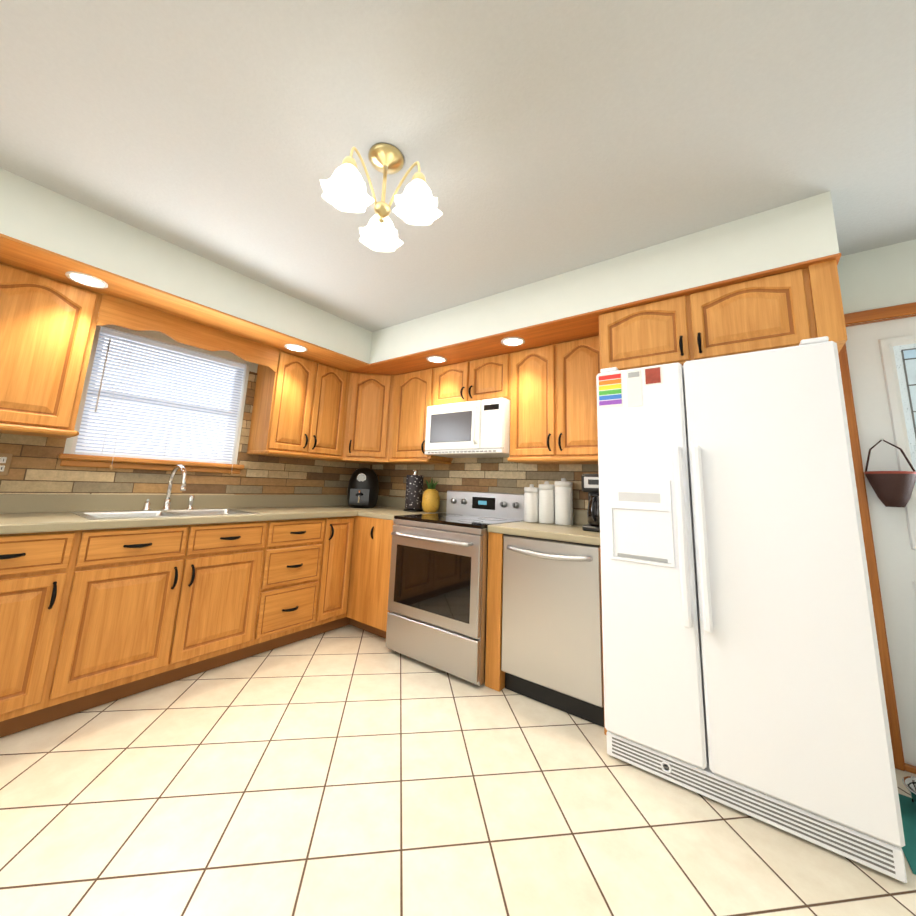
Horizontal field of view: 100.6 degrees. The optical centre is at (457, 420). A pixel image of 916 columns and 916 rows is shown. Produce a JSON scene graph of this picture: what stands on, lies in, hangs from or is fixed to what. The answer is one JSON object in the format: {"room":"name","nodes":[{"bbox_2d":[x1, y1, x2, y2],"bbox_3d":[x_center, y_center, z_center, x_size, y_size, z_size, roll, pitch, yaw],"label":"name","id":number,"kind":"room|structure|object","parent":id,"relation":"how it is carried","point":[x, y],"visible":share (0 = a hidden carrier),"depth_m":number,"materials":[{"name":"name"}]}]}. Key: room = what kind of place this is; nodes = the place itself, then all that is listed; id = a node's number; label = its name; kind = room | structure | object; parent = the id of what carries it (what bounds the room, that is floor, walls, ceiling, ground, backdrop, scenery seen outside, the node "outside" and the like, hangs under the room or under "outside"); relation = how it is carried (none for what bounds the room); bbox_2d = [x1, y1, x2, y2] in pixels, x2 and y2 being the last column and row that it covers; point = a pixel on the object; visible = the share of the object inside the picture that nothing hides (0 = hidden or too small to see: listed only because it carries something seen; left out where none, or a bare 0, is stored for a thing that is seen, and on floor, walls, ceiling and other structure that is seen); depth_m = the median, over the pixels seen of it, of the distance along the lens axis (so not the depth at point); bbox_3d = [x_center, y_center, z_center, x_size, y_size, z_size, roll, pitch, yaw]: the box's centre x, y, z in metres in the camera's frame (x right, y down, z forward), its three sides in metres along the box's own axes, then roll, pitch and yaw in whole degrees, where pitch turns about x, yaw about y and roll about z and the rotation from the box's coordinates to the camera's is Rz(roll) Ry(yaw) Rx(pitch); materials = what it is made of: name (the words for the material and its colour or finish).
{"room":"kitchen","nodes":[
{"label":"kitchen","id":0,"kind":"room"},
{"bbox_2d":[58,319,257,494],"bbox_3d":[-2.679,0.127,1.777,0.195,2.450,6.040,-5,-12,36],"label":"window","id":1,"kind":"structure","parent":0,"point":[69,457],"depth_m":2.62,"materials":[{"name":"paint"}]},
{"bbox_2d":[75,327,244,474],"bbox_3d":[-1.986,-0.085,2.658,0.127,0.883,0.881,-5,-12,36],"label":"window blinds","id":2,"kind":"object","parent":1,"relation":"attached to","point":[179,451],"visible":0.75,"depth_m":2.62,"materials":[{"name":"white plastic"}]},
{"bbox_2d":[0,371,369,494],"bbox_3d":[-2.095,-0.012,2.507,0.012,0.985,3.960,-5,-12,36],"label":"backsplash","id":3,"kind":"structure","parent":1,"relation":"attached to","point":[35,467],"depth_m":2.63,"materials":[{"name":"brown tile"}]},
{"bbox_2d":[0,453,12,474],"bbox_3d":[-2.441,0.228,1.984,0.016,0.116,0.140,-5,-12,36],"label":"electrical outlet plate","id":4,"kind":"object","parent":3,"relation":"attached to","point":[5,460],"visible":1,"depth_m":2.02,"materials":[{"name":"white plastic"}]},
{"bbox_2d":[0,233,375,460],"bbox_3d":[-2.014,-0.331,2.114,0.645,0.797,3.334,-5,-12,36],"label":"upper cabinet","id":5,"kind":"object","parent":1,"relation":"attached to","point":[313,401],"depth_m":2.20,"materials":[{"name":"brown wood"}]},
{"bbox_2d":[0,625,915,915],"bbox_3d":[-0.830,1.198,0.172,4.913,0.060,6.040,-5,-12,36],"label":"floor","id":6,"kind":"structure","parent":0,"point":[348,771],"depth_m":1.34,"materials":[{"name":"tile"}]},
{"bbox_2d":[0,521,393,737],"bbox_3d":[-1.695,1.002,2.002,1.102,0.872,3.957,-5,-12,36],"label":"base cabinet","id":7,"kind":"object","parent":6,"relation":"on","point":[106,598],"depth_m":2.06,"materials":[{"name":"brown wood"}]},
{"bbox_2d":[0,505,435,544],"bbox_3d":[-1.678,0.552,2.079,1.101,0.041,3.957,-5,-12,36],"label":"countertop","id":8,"kind":"structure","parent":7,"relation":"on","point":[15,528],"depth_m":2.09,"materials":[{"name":"beige stone"}]},
{"bbox_2d":[68,509,255,520],"bbox_3d":[-1.766,0.666,2.338,0.491,0.190,0.846,-5,-12,36],"label":"sink","id":9,"kind":"object","parent":8,"relation":"in","point":[92,514],"depth_m":2.34,"materials":[{"name":"white ceramic"}]},
{"bbox_2d":[140,465,195,508],"bbox_3d":[-1.823,0.438,2.470,0.244,0.297,0.287,-5,-12,36],"label":"faucet","id":10,"kind":"object","parent":8,"relation":"on","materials":[{"name":"silver metal"}]},
{"bbox_2d":[347,468,378,507],"bbox_3d":[-0.891,0.624,3.532,0.302,0.368,0.336,-5,-12,36],"label":"air fryer","id":11,"kind":"object","parent":8,"relation":"on","point":[363,488],"visible":1,"depth_m":3.44,"materials":[{"name":"black plastic"}]},
{"bbox_2d":[403,470,422,511],"bbox_3d":[-0.386,0.618,3.364,0.170,0.360,0.170,-5,-12,36],"label":"paper towel holder","id":12,"kind":"object","parent":8,"relation":"on","point":[414,492],"visible":1,"depth_m":3.30,"materials":[{"name":"black plastic"}]},
{"bbox_2d":[422,479,439,511],"bbox_3d":[-0.232,0.649,3.299,0.156,0.290,0.156,-5,-12,36],"label":"pineapple","id":13,"kind":"object","parent":8,"relation":"on","point":[430,499],"visible":1,"depth_m":3.24,"materials":[{"name":"yellow plant"}]},
{"bbox_2d":[488,521,599,544],"bbox_3d":[0.658,0.698,2.399,0.718,0.040,0.631,-5,-12,36],"label":"countertop","id":14,"kind":"structure","parent":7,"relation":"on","point":[574,533],"depth_m":2.21,"materials":[{"name":"beige stone"}]},
{"bbox_2d":[524,484,538,522],"bbox_3d":[0.527,0.593,2.726,0.108,0.264,0.107,-5,-12,36],"label":"canister","id":15,"kind":"object","parent":14,"relation":"on","point":[531,503],"visible":0.94,"depth_m":2.68,"materials":[{"name":"white ceramic"}]},
{"bbox_2d":[539,481,554,523],"bbox_3d":[0.626,0.576,2.680,0.114,0.289,0.113,-5,-12,36],"label":"canister","id":16,"kind":"object","parent":14,"relation":"on","point":[546,502],"visible":1,"depth_m":2.64,"materials":[{"name":"white ceramic"}]},
{"bbox_2d":[555,478,572,524],"bbox_3d":[0.732,0.559,2.629,0.125,0.314,0.124,-5,-12,36],"label":"canister","id":17,"kind":"object","parent":14,"relation":"on","point":[563,501],"visible":1,"depth_m":2.58,"materials":[{"name":"white ceramic"}]},
{"bbox_2d":[581,474,599,531],"bbox_3d":[0.851,0.496,2.294,0.160,0.335,0.257,-5,-12,36],"label":"coffee maker","id":18,"kind":"object","parent":14,"relation":"on","point":[590,484],"visible":0.5,"depth_m":2.24,"materials":[{"name":"black plastic"}]},
{"bbox_2d":[386,490,523,685],"bbox_3d":[0.003,1.074,2.720,0.760,1.103,0.756,-5,-12,36],"label":"range","id":19,"kind":"object","parent":6,"relation":"on","point":[437,606],"visible":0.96,"depth_m":2.45,"materials":[{"name":"silver metal"}]},
{"bbox_2d":[501,534,603,726],"bbox_3d":[0.651,1.142,2.288,0.573,0.870,0.641,-5,-12,36],"label":"dishwasher","id":20,"kind":"object","parent":6,"relation":"on","point":[552,654],"visible":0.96,"depth_m":2.05,"materials":[{"name":"grey metal"}]},
{"bbox_2d":[596,336,906,882],"bbox_3d":[1.244,0.627,1.828,0.893,1.758,0.805,-5,-12,36],"label":"refrigerator","id":21,"kind":"object","parent":6,"relation":"on","point":[742,671],"visible":1,"depth_m":1.48,"materials":[{"name":"white plastic"}]},
{"bbox_2d":[898,793,915,874],"bbox_3d":[1.691,1.453,1.291,0.300,0.005,0.460,-5,-12,36],"label":"mat","id":22,"kind":"object","parent":6,"relation":"on","point":[908,809],"visible":0.43,"depth_m":1.36,"materials":[{"name":"teal fabric"}]},
{"bbox_2d":[902,776,915,801],"bbox_3d":[1.784,1.430,1.404,0.179,0.083,0.179,-4,-11,30],"label":"stand","id":23,"kind":"object","parent":22,"relation":"on","point":[909,782],"visible":1,"depth_m":1.44,"materials":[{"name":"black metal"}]},
{"bbox_2d":[0,0,915,331],"bbox_3d":[-0.735,-1.274,0.596,4.913,0.060,6.040,-5,-12,36],"label":"ceiling","id":24,"kind":"structure","parent":0,"point":[538,140],"depth_m":1.39,"materials":[{"name":"paint"}]},
{"bbox_2d":[320,143,441,251],"bbox_3d":[-0.297,-0.925,1.488,0.446,0.291,0.439,-5,-12,36],"label":"ceiling light fixture","id":25,"kind":"object","parent":24,"relation":"attached to","point":[344,187],"visible":1,"depth_m":1.49,"materials":[{"name":"white glass"}]},
{"bbox_2d":[0,168,838,363],"bbox_3d":[-1.174,-1.062,0.884,3.557,0.292,5.760,-5,-12,36],"label":"soffit beam","id":26,"kind":"structure","parent":24,"relation":"attached to","point":[35,214],"depth_m":2.07,"materials":[{"name":"paint"}]},
{"bbox_2d":[370,239,915,509],"bbox_3d":[0.965,0.427,2.707,4.633,2.450,0.152,-5,-12,36],"label":"wall","id":27,"kind":"structure","parent":0,"point":[880,277],"depth_m":2.72,"materials":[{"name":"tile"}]},
{"bbox_2d":[360,369,395,460],"bbox_3d":[-0.810,-0.045,3.475,0.262,0.761,0.246,-5,-12,36],"label":"upper cabinet","id":28,"kind":"object","parent":27,"relation":"attached to","point":[380,423],"depth_m":3.48,"materials":[{"name":"brown wood"}]},
{"bbox_2d":[388,365,450,464],"bbox_3d":[-0.307,-0.034,3.464,0.439,0.797,0.328,-5,-12,36],"label":"upper cabinet","id":29,"kind":"object","parent":27,"relation":"attached to","point":[412,391],"depth_m":3.34,"materials":[{"name":"brown wood"}]},
{"bbox_2d":[428,349,523,463],"bbox_3d":[0.169,-0.075,3.115,0.743,0.797,0.328,-5,-12,36],"label":"upper cabinet","id":30,"kind":"object","parent":27,"relation":"attached to","point":[481,376],"depth_m":3.00,"materials":[{"name":"brown wood"}]},
{"bbox_2d":[424,397,509,457],"bbox_3d":[0.126,0.084,3.035,0.723,0.397,0.432,-5,-12,36],"label":"microwave","id":31,"kind":"object","parent":30,"relation":"attached to","point":[475,429],"visible":0.98,"depth_m":2.86,"materials":[{"name":"white plastic"}]},
{"bbox_2d":[508,329,597,460],"bbox_3d":[0.747,-0.126,2.690,0.696,0.797,0.328,-5,-12,36],"label":"upper cabinet","id":32,"kind":"object","parent":27,"relation":"attached to","point":[552,390],"depth_m":2.56,"materials":[{"name":"brown wood"}]},
{"bbox_2d":[573,510,588,524],"bbox_3d":[0.836,0.677,2.644,0.718,0.102,0.019,-5,-12,36],"label":"backsplash","id":33,"kind":"structure","parent":27,"relation":"attached to","point":[579,516],"depth_m":2.63,"materials":[{"name":"beige tile"}]},
{"bbox_2d":[592,253,846,375],"bbox_3d":[1.367,-0.419,2.098,0.980,0.363,0.619,-5,-12,36],"label":"upper cabinet","id":34,"kind":"object","parent":27,"relation":"attached to","point":[784,306],"depth_m":1.79,"materials":[{"name":"brown wood"}]},
{"bbox_2d":[838,302,915,770],"bbox_3d":[2.392,0.464,1.618,1.026,2.118,0.146,-5,-12,36],"label":"door frame","id":35,"kind":"structure","parent":27,"relation":"attached to","point":[884,313],"depth_m":1.84,"materials":[{"name":"brown wood"}]},
{"bbox_2d":[846,316,915,773],"bbox_3d":[2.365,0.488,1.578,0.910,2.056,0.099,-5,-12,36],"label":"entry door","id":36,"kind":"structure","parent":27,"relation":"in","point":[881,356],"depth_m":1.83,"materials":[{"name":"paint"}]},
{"bbox_2d":[864,439,915,506],"bbox_3d":[2.032,0.243,1.790,0.174,0.325,0.174,-5,-12,36],"label":"basket","id":37,"kind":"object","parent":36,"relation":"hanging from","point":[892,488],"visible":1,"depth_m":1.74,"materials":[{"name":"brown metal"}]}
]}

